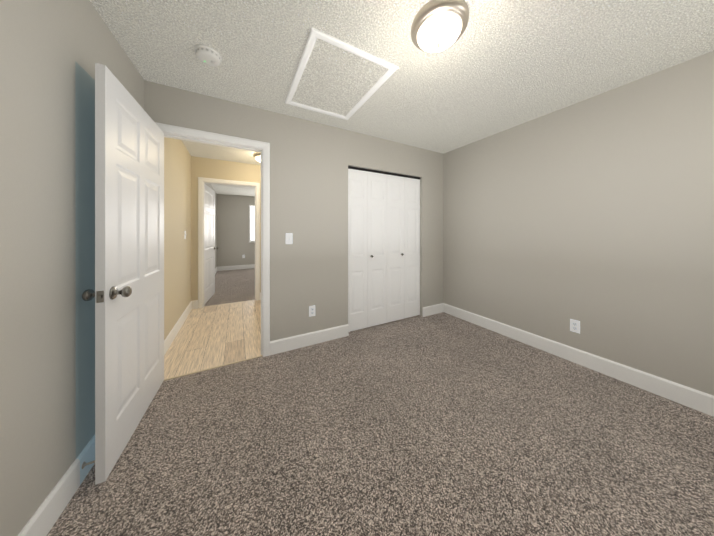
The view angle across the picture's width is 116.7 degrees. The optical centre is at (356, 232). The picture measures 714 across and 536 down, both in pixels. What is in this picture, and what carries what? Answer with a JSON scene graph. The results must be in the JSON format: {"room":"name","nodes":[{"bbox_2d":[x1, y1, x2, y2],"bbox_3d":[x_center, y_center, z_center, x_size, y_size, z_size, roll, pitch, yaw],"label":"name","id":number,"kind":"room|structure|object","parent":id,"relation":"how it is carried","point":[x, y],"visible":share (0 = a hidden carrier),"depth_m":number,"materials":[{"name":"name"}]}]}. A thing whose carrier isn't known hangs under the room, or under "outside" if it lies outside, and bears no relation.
{"room":"empty bedroom","nodes":[
{"label":"empty bedroom","id":0,"kind":"room"},
{"bbox_2d":[0,0,190,535],"bbox_3d":[-1.519,0.007,1.173,0.251,2.440,5.170,0,0,-29],"label":"wall","id":1,"kind":"structure","parent":0,"point":[52,52],"depth_m":0.93,"materials":[{"name":"beige paint"}]},
{"bbox_2d":[18,434,94,535],"bbox_3d":[-1.043,1.160,0.442,0.132,0.135,2.930,0,0,-29],"label":"baseboard","id":2,"kind":"structure","parent":1,"relation":"attached to","point":[45,516],"depth_m":0.95,"materials":[{"name":"white wood"}]},
{"bbox_2d":[82,460,94,468],"bbox_3d":[-1.317,1.152,1.106,0.084,0.028,0.027,0,0,-29],"label":"spring door stop","id":3,"kind":"object","parent":2,"relation":"attached to","point":[84,464],"visible":0.42,"depth_m":1.09,"materials":[{"name":"silver metal"}]},
{"bbox_2d":[82,63,163,484],"bbox_3d":[-1.423,0.200,1.434,0.171,2.030,0.838,0,0,-26],"label":"door","id":4,"kind":"structure","parent":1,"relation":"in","point":[128,294],"depth_m":1.24,"materials":[{"name":"white wood"}]},
{"bbox_2d":[164,300,197,354],"bbox_3d":[-2.159,1.159,2.703,0.093,0.135,1.870,0,0,-29],"label":"baseboard","id":5,"kind":"structure","parent":1,"relation":"attached to","point":[172,334],"depth_m":2.71,"materials":[{"name":"white wood"}]},
{"bbox_2d":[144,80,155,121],"bbox_3d":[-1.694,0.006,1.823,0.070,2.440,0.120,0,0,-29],"label":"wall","id":6,"kind":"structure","parent":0,"point":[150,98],"depth_m":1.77,"materials":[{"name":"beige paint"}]},
{"bbox_2d":[204,183,216,267],"bbox_3d":[-3.626,0.005,5.326,0.120,2.440,3.900,0,0,-29],"label":"wall","id":7,"kind":"structure","parent":0,"point":[210,186],"depth_m":6.63,"materials":[{"name":"beige paint"}]},
{"bbox_2d":[204,184,217,304],"bbox_3d":[-2.702,0.199,4.009,0.171,2.030,0.792,0,0,-22],"label":"door","id":8,"kind":"structure","parent":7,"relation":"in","point":[209,243],"depth_m":3.99,"materials":[{"name":"white wood"}]},
{"bbox_2d":[191,156,260,300],"bbox_3d":[-1.295,0.005,4.304,3.140,2.440,0.120,0,0,-29],"label":"wall","id":9,"kind":"structure","parent":0,"point":[196,167],"depth_m":3.59,"materials":[{"name":"paint"}]},
{"bbox_2d":[198,177,259,307],"bbox_3d":[-2.187,0.167,3.810,0.914,2.117,0.137,0,0,-29],"label":"door frame","id":10,"kind":"structure","parent":9,"relation":"attached to","point":[200,240],"depth_m":3.64,"materials":[{"name":"white wood"}]},
{"bbox_2d":[204,268,254,305],"bbox_3d":[-2.212,1.226,5.992,3.140,0.002,3.840,0,0,-29],"label":"floor carpet","id":11,"kind":"object","parent":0,"point":[233,286],"depth_m":4.97,"materials":[{"name":"grey carpet"}]},
{"bbox_2d":[217,194,254,266],"bbox_3d":[-3.126,0.004,7.748,3.310,2.440,0.120,0,0,-29],"label":"wall","id":12,"kind":"structure","parent":0,"point":[234,244],"depth_m":7.20,"materials":[{"name":"beige paint"}]},
{"bbox_2d":[217,264,254,270],"bbox_3d":[-3.081,1.157,7.697,3.040,0.135,0.014,0,0,-29],"label":"baseboard","id":13,"kind":"structure","parent":12,"relation":"attached to","point":[236,267],"depth_m":7.20,"materials":[{"name":"white wood"}]},
{"bbox_2d":[249,205,254,241],"bbox_3d":[-3.143,-0.293,7.642,1.120,1.265,0.050,0,0,-29],"label":"window","id":14,"kind":"structure","parent":12,"relation":"in","point":[250,240],"depth_m":7.41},
{"bbox_2d":[251,206,254,239],"bbox_3d":[-3.145,-0.306,7.646,0.996,1.135,0.028,0,0,-29],"label":"window blinds","id":15,"kind":"object","parent":14,"relation":"attached to","point":[252,229],"visible":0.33,"depth_m":7.44,"materials":[{"name":"white plastic"}]},
{"bbox_2d":[156,83,442,340],"bbox_3d":[-0.178,0.006,2.646,3.380,2.440,0.120,0,0,-29],"label":"wall","id":16,"kind":"structure","parent":0,"point":[309,189],"depth_m":2.40,"materials":[{"name":"beige paint"}]},
{"bbox_2d":[155,122,269,356],"bbox_3d":[-1.301,0.168,2.027,0.919,2.117,0.137,0,0,-29],"label":"door frame","id":17,"kind":"structure","parent":16,"relation":"attached to","point":[265,146],"depth_m":2.17,"materials":[{"name":"white wood"}]},
{"bbox_2d":[164,355,261,380],"bbox_3d":[-1.282,1.223,1.992,0.815,0.006,0.016,0,0,-29],"label":"trim","id":18,"kind":"structure","parent":16,"relation":"attached to","point":[211,368],"depth_m":1.97,"materials":[{"name":"beige"}]},
{"bbox_2d":[286,233,292,243],"bbox_3d":[-0.703,0.066,2.283,0.070,0.115,0.018,0,0,-29],"label":"light switch","id":19,"kind":"object","parent":16,"relation":"attached to","point":[289,238],"visible":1,"depth_m":2.29,"materials":[{"name":"white plastic"}]},
{"bbox_2d":[270,324,348,354],"bbox_3d":[-0.486,1.159,2.403,0.873,0.135,0.014,0,0,-29],"label":"baseboard","id":20,"kind":"structure","parent":16,"relation":"attached to","point":[299,341],"depth_m":2.37,"materials":[{"name":"white wood"}]},
{"bbox_2d":[309,305,314,316],"bbox_3d":[-0.489,0.861,2.406,0.070,0.115,0.007,0,0,-29],"label":"electrical outlet","id":21,"kind":"object","parent":16,"relation":"attached to","point":[311,310],"visible":1,"depth_m":2.40,"materials":[{"name":"white plastic"}]},
{"bbox_2d":[348,169,367,331],"bbox_3d":[-0.002,0.218,2.741,0.297,1.985,0.028,0,0,-29],"label":"closet door leaf","id":22,"kind":"structure","parent":16,"relation":"in","point":[357,249],"depth_m":2.73,"materials":[{"name":"white wood"}]},
{"bbox_2d":[368,172,386,326],"bbox_3d":[0.269,0.218,2.870,0.297,1.985,0.060,0,0,-29],"label":"closet door leaf","id":23,"kind":"structure","parent":16,"relation":"in","point":[377,248],"depth_m":2.87,"materials":[{"name":"white wood"}]},
{"bbox_2d":[348,166,419,178],"bbox_3d":[0.392,-0.790,2.958,1.200,0.027,0.045,0,0,-29],"label":"trim","id":24,"kind":"structure","parent":16,"relation":"attached to","point":[375,171],"depth_m":2.90,"materials":[{"name":"black metal"}]},
{"bbox_2d":[387,175,403,322],"bbox_3d":[0.533,0.218,3.013,0.297,1.985,0.060,0,0,-29],"label":"closet door leaf","id":25,"kind":"structure","parent":16,"relation":"in","point":[395,248],"depth_m":3.01,"materials":[{"name":"white wood"}]},
{"bbox_2d":[404,177,419,318],"bbox_3d":[0.789,0.218,3.171,0.297,1.985,0.028,0,0,-29],"label":"closet door leaf","id":26,"kind":"structure","parent":16,"relation":"in","point":[411,247],"depth_m":3.15,"materials":[{"name":"white wood"}]},
{"bbox_2d":[422,303,441,316],"bbox_3d":[1.133,1.158,3.283,0.412,0.135,0.014,0,0,-29],"label":"baseboard","id":27,"kind":"structure","parent":16,"relation":"attached to","point":[433,309],"depth_m":3.27,"materials":[{"name":"white wood"}]},
{"bbox_2d":[47,312,713,535],"bbox_3d":[0.261,1.228,1.554,3.650,0.002,3.700,0,0,-29],"label":"floor","id":28,"kind":"structure","parent":0,"point":[442,424],"depth_m":1.24,"materials":[{"name":"carpet"}]},
{"bbox_2d":[90,0,713,196],"bbox_3d":[-1.016,-1.274,3.790,4.140,0.120,9.250,0,0,-29],"label":"ceiling","id":29,"kind":"structure","parent":0,"point":[497,66],"depth_m":1.48,"materials":[{"name":"white paint"}]},
{"bbox_2d":[194,44,221,66],"bbox_3d":[-1.010,-1.189,1.494,0.156,0.049,0.156,0,0,-29],"label":"smoke detector","id":30,"kind":"object","parent":29,"relation":"attached to","point":[207,55],"visible":1,"depth_m":1.46,"materials":[{"name":"white plastic"}]},
{"bbox_2d":[253,152,260,158],"bbox_3d":[-1.472,-1.143,3.457,0.300,0.142,0.300,0,0,-29],"label":"mount","id":31,"kind":"object","parent":29,"relation":"attached to","point":[255,154],"visible":0.25,"depth_m":3.33,"materials":[{"name":"silver metal"}]},
{"bbox_2d":[292,38,388,115],"bbox_3d":[-0.184,-1.212,1.829,0.560,0.005,0.760,0,0,-29],"label":"ceiling panel","id":32,"kind":"object","parent":29,"relation":"attached to","point":[337,80],"visible":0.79,"depth_m":1.74,"materials":[{"name":"white paint"}]},
{"bbox_2d":[285,27,398,119],"bbox_3d":[-0.184,-1.206,1.829,0.650,0.016,0.850,0,0,-29],"label":"trim","id":33,"kind":"structure","parent":29,"relation":"attached to","point":[314,35],"depth_m":1.59,"materials":[{"name":"white wood"}]},
{"bbox_2d":[411,0,468,51],"bbox_3d":[0.474,-1.141,1.276,0.316,0.145,0.316,0,0,-29],"label":"base","id":34,"kind":"object","parent":29,"relation":"attached to","point":[432,8],"visible":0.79,"depth_m":1.17,"materials":[{"name":"silver metal"}]},
{"bbox_2d":[417,13,461,52],"bbox_3d":[0.474,-1.128,1.276,0.240,0.063,0.240,0,0,-29],"label":"shade","id":35,"kind":"object","parent":34,"relation":"attached to","point":[444,29],"visible":0.98,"depth_m":1.23,"materials":[{"name":"white glass"}]},
{"bbox_2d":[443,51,713,395],"bbox_3d":[1.918,0.006,2.453,0.120,2.440,3.940,0,0,-29],"label":"wall","id":36,"kind":"structure","parent":0,"point":[594,215],"depth_m":1.91,"materials":[{"name":"beige paint"}]},
{"bbox_2d":[570,319,579,333],"bbox_3d":[2.053,0.884,2.072,0.007,0.115,0.070,0,0,-29],"label":"electrical outlet","id":37,"kind":"object","parent":36,"relation":"attached to","point":[574,325],"visible":1,"depth_m":2.07,"materials":[{"name":"white plastic"}]},
{"bbox_2d":[442,303,713,416],"bbox_3d":[2.028,1.159,2.110,0.014,0.135,2.930,0,0,-29],"label":"baseboard","id":38,"kind":"structure","parent":36,"relation":"attached to","point":[695,399],"depth_m":1.90,"materials":[{"name":"white wood"}]},
{"bbox_3d":[-0.972,1.287,3.815,4.240,0.118,9.450,0,0,-29],"label":"floor","id":39,"kind":"structure","parent":0,"visible":0},
{"bbox_2d":[164,300,260,378],"bbox_3d":[-1.446,1.227,3.063,1.690,0.002,2.038,0,0,-29],"label":"floor","id":40,"kind":"structure","parent":39,"relation":"on","point":[211,336],"depth_m":2.54,"materials":[{"name":"brown wood"}]}
]}

